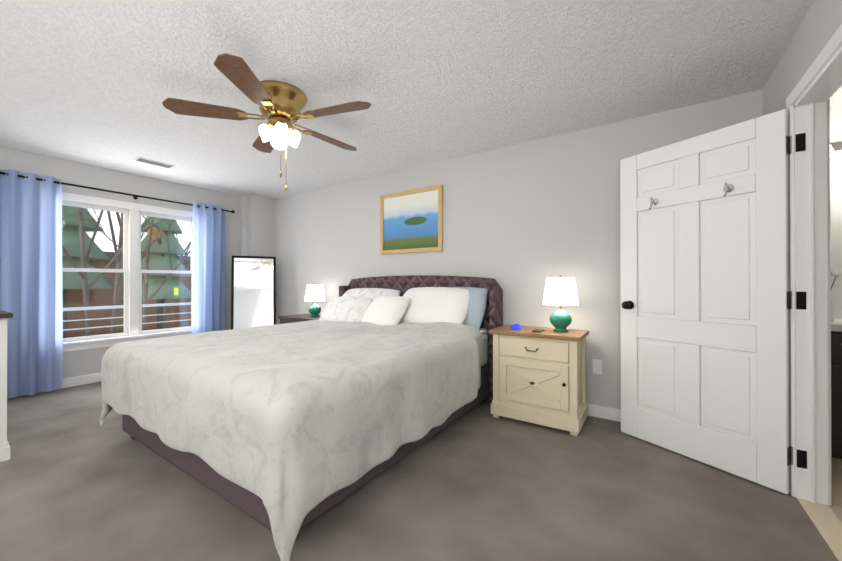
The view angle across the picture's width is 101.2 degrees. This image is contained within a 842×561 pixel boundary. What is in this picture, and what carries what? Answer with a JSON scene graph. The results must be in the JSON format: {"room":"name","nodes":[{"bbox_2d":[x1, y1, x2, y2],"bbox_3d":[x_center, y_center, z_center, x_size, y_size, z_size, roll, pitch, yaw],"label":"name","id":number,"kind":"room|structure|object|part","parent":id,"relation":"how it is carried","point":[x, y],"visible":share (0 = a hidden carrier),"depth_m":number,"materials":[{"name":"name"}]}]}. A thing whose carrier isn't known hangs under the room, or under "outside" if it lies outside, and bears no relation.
{"room":"bedroom","nodes":[
{"label":"bedroom","id":0,"kind":"room"},
{"bbox_2d":[0,146,240,378],"bbox_3d":[-3.877,-0.072,3.662,0.110,2.430,4.870,0,0,34],"label":"wall","id":1,"kind":"structure","parent":0,"point":[71,172],"depth_m":4.03,"materials":[{"name":"grey paint"}]},
{"bbox_2d":[19,373,100,395],"bbox_3d":[-3.919,1.092,3.482,0.014,0.100,4.250,0,0,34],"label":"baseboard","id":2,"kind":"structure","parent":1,"relation":"attached to","point":[91,378],"depth_m":3.77,"materials":[{"name":"white wood"}]},
{"bbox_2d":[0,169,234,398],"bbox_3d":[-3.411,0.035,4.090,0.189,2.170,2.366,0,0,34],"label":"curtains","id":3,"kind":"object","parent":1,"relation":"attached to","point":[31,298],"visible":0.92,"depth_m":3.47,"materials":[{"name":"blue fabric"}]},
{"bbox_2d":[62,192,192,351],"bbox_3d":[-3.491,-0.087,4.204,0.150,1.695,1.540,0,0,34],"label":"window","id":4,"kind":"structure","parent":1,"relation":"in","point":[132,270],"depth_m":4.17,"materials":[{"name":"white"}]},
{"bbox_2d":[241,194,273,256],"bbox_3d":[-2.519,-0.066,5.329,0.300,2.430,0.370,0,0,34],"label":"wall","id":5,"kind":"structure","parent":0,"point":[257,225],"depth_m":5.21,"materials":[{"name":"grey paint"}]},
{"bbox_2d":[0,382,837,560],"bbox_3d":[-1.451,1.187,2.040,5.940,0.100,4.870,0,0,34],"label":"floor carpet","id":6,"kind":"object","parent":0,"point":[477,482],"visible":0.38,"depth_m":1.74,"materials":[{"name":"grey carpet"}]},
{"bbox_2d":[0,310,12,461],"bbox_3d":[-3.258,0.670,1.684,0.570,0.930,1.590,0,0,34],"label":"dresser","id":7,"kind":"object","parent":6,"relation":"on","point":[4,442],"visible":1,"depth_m":2.19,"materials":[{"name":"white wood"}]},
{"bbox_2d":[231,255,275,329],"bbox_3d":[-2.321,0.401,4.804,0.560,1.500,0.030,0,-7,-25],"label":"floor mirror","id":8,"kind":"object","parent":6,"relation":"on","point":[253,291],"visible":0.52,"depth_m":4.83,"materials":[{"name":"black metal"}]},
{"bbox_2d":[278,314,320,323],"bbox_3d":[-1.448,0.806,4.499,0.690,0.680,0.477,0,0,34],"label":"nightstand","id":9,"kind":"object","parent":6,"relation":"on","point":[294,318],"visible":0.19,"depth_m":4.40,"materials":[{"name":"brown wood"}]},
{"bbox_2d":[305,283,324,316],"bbox_3d":[-1.368,0.249,4.458,0.256,0.431,0.257,0,0,34],"label":"lamp","id":10,"kind":"object","parent":9,"relation":"on","point":[314,293],"visible":1,"depth_m":4.38,"materials":[{"name":"white fabric"}]},
{"bbox_2d":[100,275,502,560],"bbox_3d":[-0.732,0.540,2.862,2.163,1.200,2.449,0,0,34],"label":"bed","id":11,"kind":"object","parent":6,"relation":"on","point":[285,433],"visible":1,"depth_m":1.87,"materials":[{"name":"grey fabric"}]},
{"bbox_3d":[-0.727,0.970,2.875,1.900,0.340,2.240,0,0,34],"label":"frame","id":12,"kind":"part","parent":11,"relation":"part of","materials":[{"name":"grey fabric"}]},
{"bbox_2d":[319,296,372,321],"bbox_3d":[-0.816,0.322,3.734,0.620,0.400,0.153,0,-44,29],"label":"pillow","id":13,"kind":"object","parent":11,"relation":"on","point":[343,308],"depth_m":3.65,"materials":[{"name":"fabric"}]},
{"bbox_2d":[343,288,399,299],"bbox_3d":[-0.637,0.278,3.914,0.880,0.500,0.180,0,-40,32],"label":"pillow","id":14,"kind":"object","parent":11,"relation":"on","point":[372,293],"depth_m":3.90,"materials":[{"name":"fabric"}]},
{"bbox_2d":[361,295,409,324],"bbox_3d":[-0.365,0.311,3.457,0.500,0.420,0.162,0,-42,37],"label":"pillow","id":15,"kind":"object","parent":11,"relation":"on","point":[386,309],"depth_m":3.37,"materials":[{"name":"white fabric"}]},
{"bbox_3d":[-0.111,0.528,3.787,2.025,1.170,0.220,0,0,34],"label":"headboard","id":16,"kind":"part","parent":11,"relation":"part of","materials":[{"name":"grey fabric"}]},
{"bbox_2d":[400,287,469,323],"bbox_3d":[0.094,0.265,3.425,0.880,0.520,0.198,0,-40,36],"label":"pillow","id":17,"kind":"object","parent":11,"relation":"on","point":[427,305],"depth_m":3.28,"materials":[{"name":"white fabric"}]},
{"bbox_2d":[452,287,487,330],"bbox_3d":[0.352,0.268,3.362,0.620,0.480,0.162,0,-26,38],"label":"pillow","id":18,"kind":"object","parent":11,"relation":"on","point":[476,298],"depth_m":3.20,"materials":[{"name":"blue"}]},
{"bbox_3d":[-0.718,0.642,2.890,1.840,0.315,2.195,0,0,34],"label":"mattress","id":19,"kind":"part","parent":11,"relation":"part of","materials":[{"name":"white fabric"}]},
{"bbox_2d":[489,324,588,435],"bbox_3d":[0.974,0.775,2.859,0.700,0.730,0.440,0,0,34],"label":"nightstand","id":20,"kind":"object","parent":6,"relation":"on","point":[539,378],"visible":0.98,"depth_m":2.69,"materials":[{"name":"beige paint"}]},
{"bbox_2d":[511,324,521,329],"bbox_3d":[0.798,0.385,2.894,0.086,0.048,0.086,0,0,34],"label":"speaker","id":21,"kind":"object","parent":20,"relation":"on","point":[515,326],"visible":1,"depth_m":2.86},
{"bbox_2d":[532,329,544,332],"bbox_3d":[0.946,0.404,2.783,0.070,0.009,0.140,0,0,34],"label":"phone","id":22,"kind":"object","parent":20,"relation":"on","point":[539,330],"visible":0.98,"depth_m":2.76,"materials":[{"name":"black metal"}]},
{"bbox_2d":[543,275,578,331],"bbox_3d":[1.128,0.182,2.795,0.270,0.454,0.270,0,0,34],"label":"lamp","id":23,"kind":"object","parent":20,"relation":"on","point":[560,292],"visible":1,"depth_m":2.71,"materials":[{"name":"white fabric"}]},
{"bbox_2d":[0,0,841,198],"bbox_3d":[-0.461,-1.344,1.750,7.920,0.100,5.470,0,0,34],"label":"ceiling","id":24,"kind":"structure","parent":0,"point":[97,83],"depth_m":2.15,"materials":[{"name":"paint"}]},
{"bbox_2d":[133,157,174,167],"bbox_3d":[-2.902,-1.281,3.768,0.140,0.012,0.340,0,0,34],"label":"ceiling vent","id":25,"kind":"object","parent":24,"relation":"in","point":[153,162],"visible":1,"depth_m":3.74,"materials":[{"name":"white metal"}]},
{"bbox_2d":[162,53,370,190],"bbox_3d":[-0.941,-0.966,2.436,1.323,0.652,1.279,0,0,34],"label":"ceiling fan","id":26,"kind":"object","parent":24,"relation":"hanging from","point":[281,104],"visible":1,"depth_m":2.28,"materials":[{"name":"brown wood"}]},
{"bbox_2d":[274,89,762,408],"bbox_3d":[-0.040,-0.071,3.965,5.940,2.430,0.110,0,0,34],"label":"wall","id":27,"kind":"structure","parent":0,"point":[522,222],"depth_m":3.24,"materials":[{"name":"grey paint"}]},
{"bbox_2d":[380,184,442,253],"bbox_3d":[-0.130,-0.671,3.940,0.860,0.710,0.030,0,0,34],"label":"picture frame","id":28,"kind":"object","parent":27,"relation":"attached to","point":[411,221],"visible":1,"depth_m":3.92,"materials":[{"name":"brown wood"}]},
{"bbox_2d":[593,359,601,374],"bbox_3d":[1.471,0.720,2.883,0.070,0.120,0.009,0,0,34],"label":"electrical outlet plate","id":29,"kind":"object","parent":27,"relation":"attached to","point":[597,366],"visible":1,"depth_m":2.88,"materials":[{"name":"white plastic"}]},
{"bbox_2d":[587,403,620,421],"bbox_3d":[0.005,1.094,3.856,5.530,0.100,0.014,0,0,34],"label":"baseboard","id":30,"kind":"structure","parent":27,"relation":"attached to","point":[608,413],"depth_m":2.84,"materials":[{"name":"white wood"}]},
{"bbox_2d":[763,0,841,114],"bbox_3d":[1.953,-0.080,1.699,0.110,2.430,1.450,0,0,34],"label":"wall","id":31,"kind":"structure","parent":0,"point":[820,24],"depth_m":1.72,"materials":[{"name":"grey paint"}]},
{"bbox_2d":[620,109,792,493],"bbox_3d":[1.722,0.110,2.200,0.163,2.030,0.894,0,0,-29],"label":"door","id":32,"kind":"structure","parent":31,"relation":"in","point":[704,326],"depth_m":2.09,"materials":[{"name":"white wood"}]},
{"bbox_3d":[1.732,0.105,2.184,0.163,1.735,0.856,0,0,-29],"label":"door hardware","id":33,"kind":"part","parent":32,"relation":"part of","materials":[{"name":"white wood"}]},
{"bbox_2d":[786,24,841,505],"bbox_3d":[1.781,0.072,1.440,0.142,2.125,0.960,0,0,34],"label":"door frame","id":34,"kind":"structure","parent":31,"relation":"attached to","point":[817,87],"depth_m":1.76,"materials":[{"name":"white wood"}]},
{"bbox_2d":[797,498,841,560],"bbox_3d":[1.781,1.133,1.436,0.110,0.009,0.794,0,0,34],"label":"sill","id":35,"kind":"structure","parent":31,"relation":"attached to","point":[826,521],"depth_m":1.61,"materials":[{"name":"beige wood"}]},
{"bbox_2d":[829,457,841,521],"bbox_3d":[2.010,1.181,0.093,1.980,0.096,5.470,0,0,34],"label":"floor","id":36,"kind":"structure","parent":0,"point":[836,469],"depth_m":1.91,"materials":[{"name":"beige tile"}]},
{"bbox_2d":[831,329,841,458],"bbox_3d":[3.141,0.727,2.134,1.340,0.820,0.598,0,0,34],"label":"bathroom vanity","id":37,"kind":"object","parent":36,"relation":"on","point":[836,387],"depth_m":2.16,"materials":[{"name":"brown wood"}]},
{"bbox_2d":[831,317,841,328],"bbox_3d":[3.149,0.297,2.137,1.368,0.040,0.588,0,0,34],"label":"countertop","id":38,"kind":"structure","parent":37,"relation":"on","point":[837,323],"depth_m":2.23,"materials":[{"name":"white stone"}]},
{"bbox_2d":[831,270,840,321],"bbox_3d":[2.706,0.086,2.339,0.158,0.382,0.226,0,0,34],"label":"flower vase","id":39,"kind":"object","parent":38,"relation":"on","point":[836,274],"visible":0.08,"depth_m":2.29,"materials":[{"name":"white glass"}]},
{"bbox_2d":[830,105,841,304],"bbox_3d":[3.542,-0.077,2.298,1.870,2.430,0.110,0,0,34],"label":"wall","id":40,"kind":"structure","parent":0,"point":[836,195],"depth_m":2.55,"materials":[{"name":"white paint"}]},
{"bbox_2d":[830,142,841,157],"bbox_3d":[3.122,-0.952,2.418,0.600,0.120,0.159,0,0,34],"label":"sconce","id":41,"kind":"object","parent":40,"relation":"attached to","point":[836,147],"visible":0.15,"depth_m":2.52,"materials":[{"name":"silver metal"}]},
{"bbox_2d":[833,305,841,316],"bbox_3d":[3.306,0.228,2.373,1.368,0.100,0.020,0,0,34],"label":"backsplash","id":42,"kind":"structure","parent":40,"relation":"attached to","point":[838,308],"depth_m":2.53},
{"label":"outside","id":43,"kind":"structure","parent":0,"visible":0},
{"bbox_3d":[-4.680,1.620,5.362,3.060,0.100,12.000,0,0,34],"label":"deck","id":44,"kind":"object","parent":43,"visible":0},
{"bbox_2d":[63,302,190,330],"bbox_3d":[-5.454,1.019,6.602,0.110,1.110,11.600,0,0,34],"label":"railing","id":45,"kind":"object","parent":44,"relation":"on","point":[119,306],"depth_m":6.33,"materials":[{"name":"white metal"}]},
{"bbox_3d":[-15.271,2.281,13.622,29.870,0.200,30.000,0,0,34],"label":"ground","id":46,"kind":"structure","parent":43,"visible":0},
{"bbox_2d":[62,205,190,337],"bbox_3d":[-9.389,-2.497,8.347,8.650,9.325,11.522,0,0,34],"label":"trees","id":47,"kind":"object","parent":46,"relation":"on","point":[164,237],"depth_m":10.56,"materials":[{"name":"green plant"}]},
{"bbox_2d":[67,259,190,337],"bbox_3d":[-16.604,0.673,11.511,6.000,3.000,17.000,0,0,34],"label":"building","id":48,"kind":"structure","parent":46,"relation":"on","point":[79,299],"depth_m":13.16,"materials":[{"name":"brown wood"}]},
{"bbox_2d":[103,251,190,261],"bbox_3d":[-16.604,-0.952,11.518,6.800,0.250,17.800,0,0,34],"label":"building roof","id":49,"kind":"structure","parent":48,"relation":"on","point":[113,255],"depth_m":13.71,"materials":[{"name":"grey"}]}
]}

